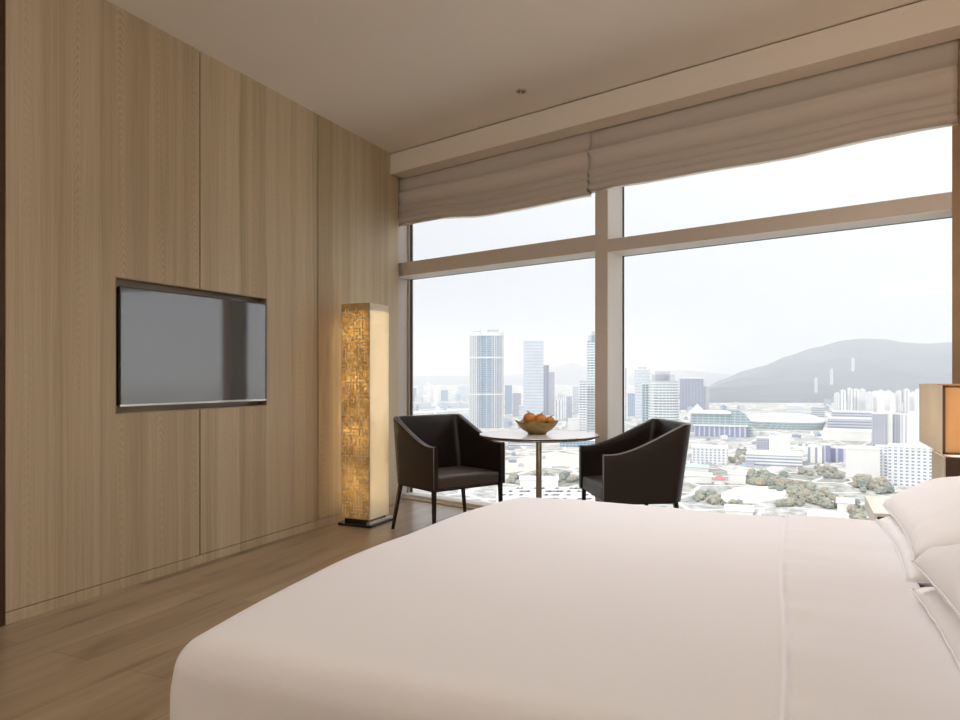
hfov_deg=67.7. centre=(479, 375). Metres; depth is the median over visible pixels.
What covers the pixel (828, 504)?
tree
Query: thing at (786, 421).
stadium
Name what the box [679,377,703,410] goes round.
building
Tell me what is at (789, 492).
tree
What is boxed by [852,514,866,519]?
tree
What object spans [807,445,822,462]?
building
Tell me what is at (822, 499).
tree
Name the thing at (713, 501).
tree
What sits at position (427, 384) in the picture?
building
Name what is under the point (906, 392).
apartment tower
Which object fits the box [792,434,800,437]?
building
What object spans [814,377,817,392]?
tower
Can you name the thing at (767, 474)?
tree
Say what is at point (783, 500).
tree
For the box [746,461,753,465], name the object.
building
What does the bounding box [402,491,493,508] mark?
trim
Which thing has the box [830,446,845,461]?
building
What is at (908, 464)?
building
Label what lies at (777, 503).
tree
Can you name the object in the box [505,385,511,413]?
building
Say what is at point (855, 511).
tree
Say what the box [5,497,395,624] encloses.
baseboard
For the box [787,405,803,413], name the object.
building
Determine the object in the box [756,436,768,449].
building
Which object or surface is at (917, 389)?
apartment tower
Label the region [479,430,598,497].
round table
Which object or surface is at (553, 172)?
blind
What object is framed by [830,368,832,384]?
tower
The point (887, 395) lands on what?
apartment tower
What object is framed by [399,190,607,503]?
window
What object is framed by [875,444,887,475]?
building
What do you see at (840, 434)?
building
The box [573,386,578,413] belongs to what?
building
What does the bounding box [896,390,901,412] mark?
apartment tower
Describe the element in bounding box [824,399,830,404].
building
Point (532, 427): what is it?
fruit bowl
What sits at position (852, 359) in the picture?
tower
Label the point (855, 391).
apartment tower
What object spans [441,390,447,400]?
building
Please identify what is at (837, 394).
apartment tower
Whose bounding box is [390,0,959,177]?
trim
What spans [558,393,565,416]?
building
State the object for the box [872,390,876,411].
apartment tower
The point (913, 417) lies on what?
building
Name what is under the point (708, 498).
tree
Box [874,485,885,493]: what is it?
tree
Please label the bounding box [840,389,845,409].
apartment tower
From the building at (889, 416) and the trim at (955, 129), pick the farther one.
the building at (889, 416)
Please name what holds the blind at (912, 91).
attached to the trim at (925, 23)
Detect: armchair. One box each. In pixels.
[391,414,504,528]
[579,418,690,507]
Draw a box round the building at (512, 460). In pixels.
[508,458,516,462]
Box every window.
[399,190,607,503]
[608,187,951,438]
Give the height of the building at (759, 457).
13.357 m
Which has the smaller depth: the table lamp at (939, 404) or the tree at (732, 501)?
the table lamp at (939, 404)
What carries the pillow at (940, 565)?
on the pillow at (944, 617)
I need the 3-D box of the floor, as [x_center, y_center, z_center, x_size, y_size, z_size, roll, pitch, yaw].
[-0.401,1.200,1.882,4.421,0.200,8.501,0,0,24]
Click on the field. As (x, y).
(751, 494)
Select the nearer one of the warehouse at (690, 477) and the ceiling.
the ceiling
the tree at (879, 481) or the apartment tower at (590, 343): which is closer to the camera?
the tree at (879, 481)
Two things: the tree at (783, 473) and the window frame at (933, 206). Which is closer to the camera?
the window frame at (933, 206)
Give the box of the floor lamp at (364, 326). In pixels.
[338,303,392,527]
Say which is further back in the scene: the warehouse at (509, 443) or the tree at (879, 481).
the warehouse at (509, 443)
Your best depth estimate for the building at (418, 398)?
2748.09 m
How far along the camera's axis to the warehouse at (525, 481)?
652.09 m
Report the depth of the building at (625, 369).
1642.96 m
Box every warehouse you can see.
[508,442,531,445]
[519,476,558,486]
[560,439,594,446]
[685,464,708,471]
[685,472,712,483]
[724,504,753,514]
[728,470,745,483]
[807,510,847,517]
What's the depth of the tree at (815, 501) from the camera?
560.77 m
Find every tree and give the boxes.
[508,473,518,478]
[565,477,572,482]
[697,494,705,499]
[705,488,715,493]
[706,495,716,501]
[711,499,716,504]
[713,494,721,500]
[727,499,738,503]
[729,457,735,462]
[755,477,764,485]
[756,469,765,476]
[761,471,773,478]
[765,480,773,485]
[769,476,778,479]
[774,500,781,506]
[776,477,790,485]
[779,470,787,477]
[780,498,786,506]
[785,500,792,506]
[786,489,796,496]
[798,489,812,497]
[805,481,816,487]
[806,495,816,503]
[812,498,818,504]
[816,486,828,492]
[818,467,825,471]
[818,497,827,505]
[821,500,834,508]
[822,473,829,477]
[822,490,831,496]
[828,466,837,472]
[833,472,840,477]
[846,504,857,512]
[851,481,858,486]
[852,473,865,481]
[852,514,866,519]
[853,508,863,514]
[857,478,869,487]
[858,474,871,478]
[859,486,866,492]
[870,476,888,487]
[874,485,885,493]
[880,484,894,492]
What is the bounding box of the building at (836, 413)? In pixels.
[832,410,871,416]
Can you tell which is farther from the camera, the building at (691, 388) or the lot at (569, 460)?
the building at (691, 388)
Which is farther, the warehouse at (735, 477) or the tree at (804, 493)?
the warehouse at (735, 477)
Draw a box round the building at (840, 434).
[823,428,871,441]
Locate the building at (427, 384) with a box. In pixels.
[426,383,429,401]
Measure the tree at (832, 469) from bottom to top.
6.812 m
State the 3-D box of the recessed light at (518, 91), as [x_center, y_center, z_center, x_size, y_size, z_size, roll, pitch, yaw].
[0.273,-1.895,4.767,0.076,0.010,0.076,0,0,24]
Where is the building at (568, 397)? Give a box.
[566,395,571,420]
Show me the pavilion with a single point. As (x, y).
(718, 480)
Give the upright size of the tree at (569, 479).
5.876 m
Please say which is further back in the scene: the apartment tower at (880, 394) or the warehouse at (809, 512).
the apartment tower at (880, 394)
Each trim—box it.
[0,0,4,626]
[115,276,266,413]
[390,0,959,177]
[399,225,407,498]
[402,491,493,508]
[952,38,959,383]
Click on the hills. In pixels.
(569, 373)
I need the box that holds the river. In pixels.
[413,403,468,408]
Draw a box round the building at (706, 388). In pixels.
[704,386,708,409]
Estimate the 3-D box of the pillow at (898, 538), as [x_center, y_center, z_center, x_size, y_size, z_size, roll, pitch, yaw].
[1.574,0.531,2.125,0.634,0.162,0.873,0,0,24]
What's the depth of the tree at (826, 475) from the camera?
707.15 m
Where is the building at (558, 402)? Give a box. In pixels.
[555,399,562,419]
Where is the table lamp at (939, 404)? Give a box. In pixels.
[919,384,959,478]
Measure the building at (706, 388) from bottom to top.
73.214 m
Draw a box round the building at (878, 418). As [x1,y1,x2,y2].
[871,412,886,445]
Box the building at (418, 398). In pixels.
[415,396,422,401]
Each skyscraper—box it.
[469,329,503,427]
[523,340,543,414]
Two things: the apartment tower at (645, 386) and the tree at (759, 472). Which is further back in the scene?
the apartment tower at (645, 386)
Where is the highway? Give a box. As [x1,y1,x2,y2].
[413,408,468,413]
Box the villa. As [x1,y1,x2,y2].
[836,497,854,511]
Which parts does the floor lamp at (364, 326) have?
lamp shade, foot plate, trim, lamp shade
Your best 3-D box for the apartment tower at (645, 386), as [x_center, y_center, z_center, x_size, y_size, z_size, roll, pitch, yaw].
[290.938,57.022,1253.137,14.745,88.155,14.800,0,0,13]
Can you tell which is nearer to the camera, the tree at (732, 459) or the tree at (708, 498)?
the tree at (708, 498)
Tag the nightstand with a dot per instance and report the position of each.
(874, 509)
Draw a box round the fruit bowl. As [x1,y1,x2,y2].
[515,419,558,434]
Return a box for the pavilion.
[713,475,725,484]
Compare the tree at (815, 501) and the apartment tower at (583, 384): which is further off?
the apartment tower at (583, 384)
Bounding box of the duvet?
[170,497,959,719]
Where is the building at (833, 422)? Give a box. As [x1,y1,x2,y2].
[827,416,871,428]
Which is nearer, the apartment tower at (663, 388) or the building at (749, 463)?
the building at (749, 463)
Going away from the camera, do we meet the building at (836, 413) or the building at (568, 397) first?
the building at (836, 413)
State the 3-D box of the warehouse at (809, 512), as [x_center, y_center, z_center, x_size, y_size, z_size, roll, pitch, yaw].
[241.469,97.725,496.836,25.348,6.750,28.000,0,0,26]
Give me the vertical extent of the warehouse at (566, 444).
11.000 m
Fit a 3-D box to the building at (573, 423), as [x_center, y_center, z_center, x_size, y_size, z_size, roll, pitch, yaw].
[175.987,90.303,1345.785,21.394,21.594,15.216,0,0,7]
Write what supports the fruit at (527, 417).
in the fruit bowl
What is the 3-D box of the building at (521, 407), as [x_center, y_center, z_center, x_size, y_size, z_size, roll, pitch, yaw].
[97.978,85.317,1688.069,12.556,31.565,14.800,0,0,3]
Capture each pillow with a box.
[875,516,933,586]
[881,476,959,559]
[910,544,959,619]
[910,587,959,668]
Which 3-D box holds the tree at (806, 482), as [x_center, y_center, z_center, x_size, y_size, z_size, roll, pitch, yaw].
[296.044,97.622,640.181,9.266,7.204,12.242,0,0,3]
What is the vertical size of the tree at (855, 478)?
11.590 m
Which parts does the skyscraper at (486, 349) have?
crown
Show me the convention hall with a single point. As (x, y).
(717, 423)
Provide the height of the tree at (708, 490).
8.305 m
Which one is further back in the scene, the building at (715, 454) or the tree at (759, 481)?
the building at (715, 454)
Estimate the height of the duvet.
0.475 m
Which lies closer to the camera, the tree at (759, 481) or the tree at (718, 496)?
the tree at (718, 496)
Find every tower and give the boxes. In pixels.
[579,381,586,431]
[586,331,594,430]
[642,383,648,422]
[648,371,678,420]
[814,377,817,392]
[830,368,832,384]
[834,392,839,409]
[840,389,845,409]
[847,388,851,409]
[851,357,854,371]
[852,388,858,410]
[859,389,865,410]
[866,391,872,411]
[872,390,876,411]
[877,390,884,411]
[885,390,891,410]
[889,392,894,412]
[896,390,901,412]
[903,388,909,412]
[910,391,914,411]
[915,388,918,411]
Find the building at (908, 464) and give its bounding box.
[887,443,933,485]
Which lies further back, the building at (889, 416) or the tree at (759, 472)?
the building at (889, 416)
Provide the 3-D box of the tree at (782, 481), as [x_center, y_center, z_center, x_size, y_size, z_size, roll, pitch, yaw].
[275.088,96.618,647.178,12.412,9.174,11.323,0,0,44]
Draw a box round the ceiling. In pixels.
[107,0,923,153]
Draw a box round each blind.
[399,131,590,226]
[587,39,957,193]
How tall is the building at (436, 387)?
67.104 m
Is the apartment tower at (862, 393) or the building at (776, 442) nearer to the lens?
the building at (776, 442)
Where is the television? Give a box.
[116,286,266,406]
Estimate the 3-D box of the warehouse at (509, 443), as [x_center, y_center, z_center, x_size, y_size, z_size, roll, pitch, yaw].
[58.497,96.489,1045.643,36.263,9.221,28.000,0,0,3]
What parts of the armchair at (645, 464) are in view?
leg, seat, under frame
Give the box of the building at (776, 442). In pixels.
[769,435,789,450]
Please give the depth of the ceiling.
4.10 m
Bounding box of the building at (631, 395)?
[628,392,634,415]
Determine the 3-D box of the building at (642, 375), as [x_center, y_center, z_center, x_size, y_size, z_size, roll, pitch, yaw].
[393.262,39.718,1733.020,35.704,122.764,25.233,0,0,13]
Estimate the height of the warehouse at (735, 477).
11.000 m
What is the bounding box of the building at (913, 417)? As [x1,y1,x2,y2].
[908,411,924,444]
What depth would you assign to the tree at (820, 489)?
602.79 m
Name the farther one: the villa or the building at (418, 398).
the building at (418, 398)
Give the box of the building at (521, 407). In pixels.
[519,405,523,418]
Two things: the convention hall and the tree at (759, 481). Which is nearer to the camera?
the tree at (759, 481)
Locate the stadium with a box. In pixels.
[747,413,825,429]
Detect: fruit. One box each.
[523,411,535,422]
[535,412,546,422]
[546,415,554,422]
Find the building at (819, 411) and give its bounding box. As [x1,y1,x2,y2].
[811,406,824,416]
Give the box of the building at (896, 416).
[893,413,900,443]
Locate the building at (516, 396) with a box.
[512,392,520,415]
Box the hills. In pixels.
[413,363,731,384]
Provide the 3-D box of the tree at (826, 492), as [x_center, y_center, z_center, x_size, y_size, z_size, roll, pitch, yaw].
[291.128,98.295,598.408,8.155,5.810,11.279,0,0,-6]
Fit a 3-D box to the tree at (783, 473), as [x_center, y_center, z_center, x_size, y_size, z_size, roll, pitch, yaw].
[298.812,96.894,703.640,8.883,8.556,11.160,0,0,32]
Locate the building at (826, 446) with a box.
[821,443,830,462]
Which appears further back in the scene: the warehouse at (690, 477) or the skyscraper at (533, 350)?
the skyscraper at (533, 350)
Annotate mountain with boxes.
[679,339,951,402]
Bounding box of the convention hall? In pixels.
[689,404,752,436]
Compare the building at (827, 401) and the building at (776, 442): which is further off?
the building at (827, 401)
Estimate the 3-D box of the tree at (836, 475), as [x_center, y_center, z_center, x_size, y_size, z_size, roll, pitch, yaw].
[352.510,97.900,705.994,7.746,6.401,8.769,0,0,-17]
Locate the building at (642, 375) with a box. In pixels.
[635,367,649,417]
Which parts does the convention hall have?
curved glass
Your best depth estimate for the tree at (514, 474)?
697.20 m
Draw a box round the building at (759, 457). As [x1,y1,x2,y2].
[746,450,802,466]
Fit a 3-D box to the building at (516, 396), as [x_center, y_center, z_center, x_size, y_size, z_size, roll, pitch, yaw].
[93.271,71.534,1814.671,22.284,59.132,15.839,0,0,3]
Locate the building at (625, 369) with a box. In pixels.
[624,368,627,419]
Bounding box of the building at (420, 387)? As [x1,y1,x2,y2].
[417,384,423,401]
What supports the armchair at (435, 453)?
on the floor
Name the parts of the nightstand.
panel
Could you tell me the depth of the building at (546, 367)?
1853.56 m
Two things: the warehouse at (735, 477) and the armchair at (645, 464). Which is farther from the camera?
the warehouse at (735, 477)
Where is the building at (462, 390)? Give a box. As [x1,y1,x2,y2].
[458,386,468,398]
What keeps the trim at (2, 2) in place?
attached to the wall
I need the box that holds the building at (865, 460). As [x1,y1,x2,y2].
[845,445,880,477]
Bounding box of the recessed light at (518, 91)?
[515,89,526,93]
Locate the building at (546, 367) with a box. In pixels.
[544,365,548,414]
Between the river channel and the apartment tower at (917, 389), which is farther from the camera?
the apartment tower at (917, 389)
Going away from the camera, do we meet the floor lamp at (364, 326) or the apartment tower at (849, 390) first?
the floor lamp at (364, 326)
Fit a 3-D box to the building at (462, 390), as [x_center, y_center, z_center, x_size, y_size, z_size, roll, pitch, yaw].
[-72.919,72.028,3159.808,49.152,58.144,34.647,0,0,-1]
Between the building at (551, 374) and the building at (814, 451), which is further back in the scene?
the building at (551, 374)
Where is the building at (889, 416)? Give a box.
[885,411,892,444]
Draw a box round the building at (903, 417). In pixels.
[900,414,907,443]
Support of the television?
attached to the wall
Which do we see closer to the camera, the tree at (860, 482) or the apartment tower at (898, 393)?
the tree at (860, 482)
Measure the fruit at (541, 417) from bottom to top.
0.088 m
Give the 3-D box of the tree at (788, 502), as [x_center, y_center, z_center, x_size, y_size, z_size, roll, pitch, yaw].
[238.463,98.566,553.086,7.367,5.249,5.251,0,0,-4]
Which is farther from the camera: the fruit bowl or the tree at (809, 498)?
the tree at (809, 498)
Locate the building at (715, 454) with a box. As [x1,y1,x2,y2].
[691,444,727,464]
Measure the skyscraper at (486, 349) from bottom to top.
192.090 m
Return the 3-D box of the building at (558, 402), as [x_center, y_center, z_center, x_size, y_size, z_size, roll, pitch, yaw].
[182.289,77.623,1649.832,19.182,46.954,14.800,0,0,6]
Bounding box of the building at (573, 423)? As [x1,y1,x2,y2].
[568,418,578,429]
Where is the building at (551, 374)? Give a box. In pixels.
[549,372,554,414]
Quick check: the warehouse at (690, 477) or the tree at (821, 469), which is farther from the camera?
the tree at (821, 469)
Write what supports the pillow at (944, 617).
on the bed
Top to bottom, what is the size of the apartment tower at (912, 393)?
58.023 m
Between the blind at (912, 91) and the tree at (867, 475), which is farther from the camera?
the tree at (867, 475)
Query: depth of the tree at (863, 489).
618.75 m
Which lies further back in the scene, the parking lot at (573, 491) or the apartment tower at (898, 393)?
the apartment tower at (898, 393)
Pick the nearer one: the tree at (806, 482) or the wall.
the wall
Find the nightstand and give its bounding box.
[865,496,890,520]
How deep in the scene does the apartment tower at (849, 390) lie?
1947.73 m
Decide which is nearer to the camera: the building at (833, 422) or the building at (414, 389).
the building at (833, 422)
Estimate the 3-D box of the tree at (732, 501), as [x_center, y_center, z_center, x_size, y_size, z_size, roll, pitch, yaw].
[196.348,98.335,554.731,9.387,5.727,7.189,0,0,-13]
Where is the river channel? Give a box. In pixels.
[463,415,511,427]
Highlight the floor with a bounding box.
[0,498,472,719]
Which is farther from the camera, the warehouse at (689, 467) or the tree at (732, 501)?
the warehouse at (689, 467)
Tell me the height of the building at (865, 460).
29.744 m
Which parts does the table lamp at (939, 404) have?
lamp shade, panel, shade frame, shade frame, lamp shade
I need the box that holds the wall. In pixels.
[5,0,398,611]
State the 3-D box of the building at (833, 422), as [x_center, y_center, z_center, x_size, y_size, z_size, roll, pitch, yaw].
[695.639,89.571,1338.848,79.842,23.058,56.129,0,0,27]
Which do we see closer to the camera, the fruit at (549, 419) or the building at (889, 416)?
the fruit at (549, 419)
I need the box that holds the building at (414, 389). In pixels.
[413,388,416,401]
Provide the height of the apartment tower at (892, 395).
55.762 m
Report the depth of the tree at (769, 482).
653.85 m
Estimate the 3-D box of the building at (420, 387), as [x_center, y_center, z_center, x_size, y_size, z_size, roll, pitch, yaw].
[-232.041,65.604,2788.386,24.131,70.992,17.132,0,0,-5]
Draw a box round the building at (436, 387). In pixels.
[434,385,438,401]
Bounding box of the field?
[721,486,785,502]
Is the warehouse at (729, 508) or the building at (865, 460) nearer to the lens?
the warehouse at (729, 508)
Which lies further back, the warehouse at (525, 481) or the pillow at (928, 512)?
the warehouse at (525, 481)
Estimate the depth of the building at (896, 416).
1032.42 m
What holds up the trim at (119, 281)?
attached to the wall
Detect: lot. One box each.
[496,487,594,502]
[505,452,578,473]
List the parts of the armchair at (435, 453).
leg, leg, under frame, leg, seat, leg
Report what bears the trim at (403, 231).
attached to the wall
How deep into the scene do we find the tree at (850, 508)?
522.57 m

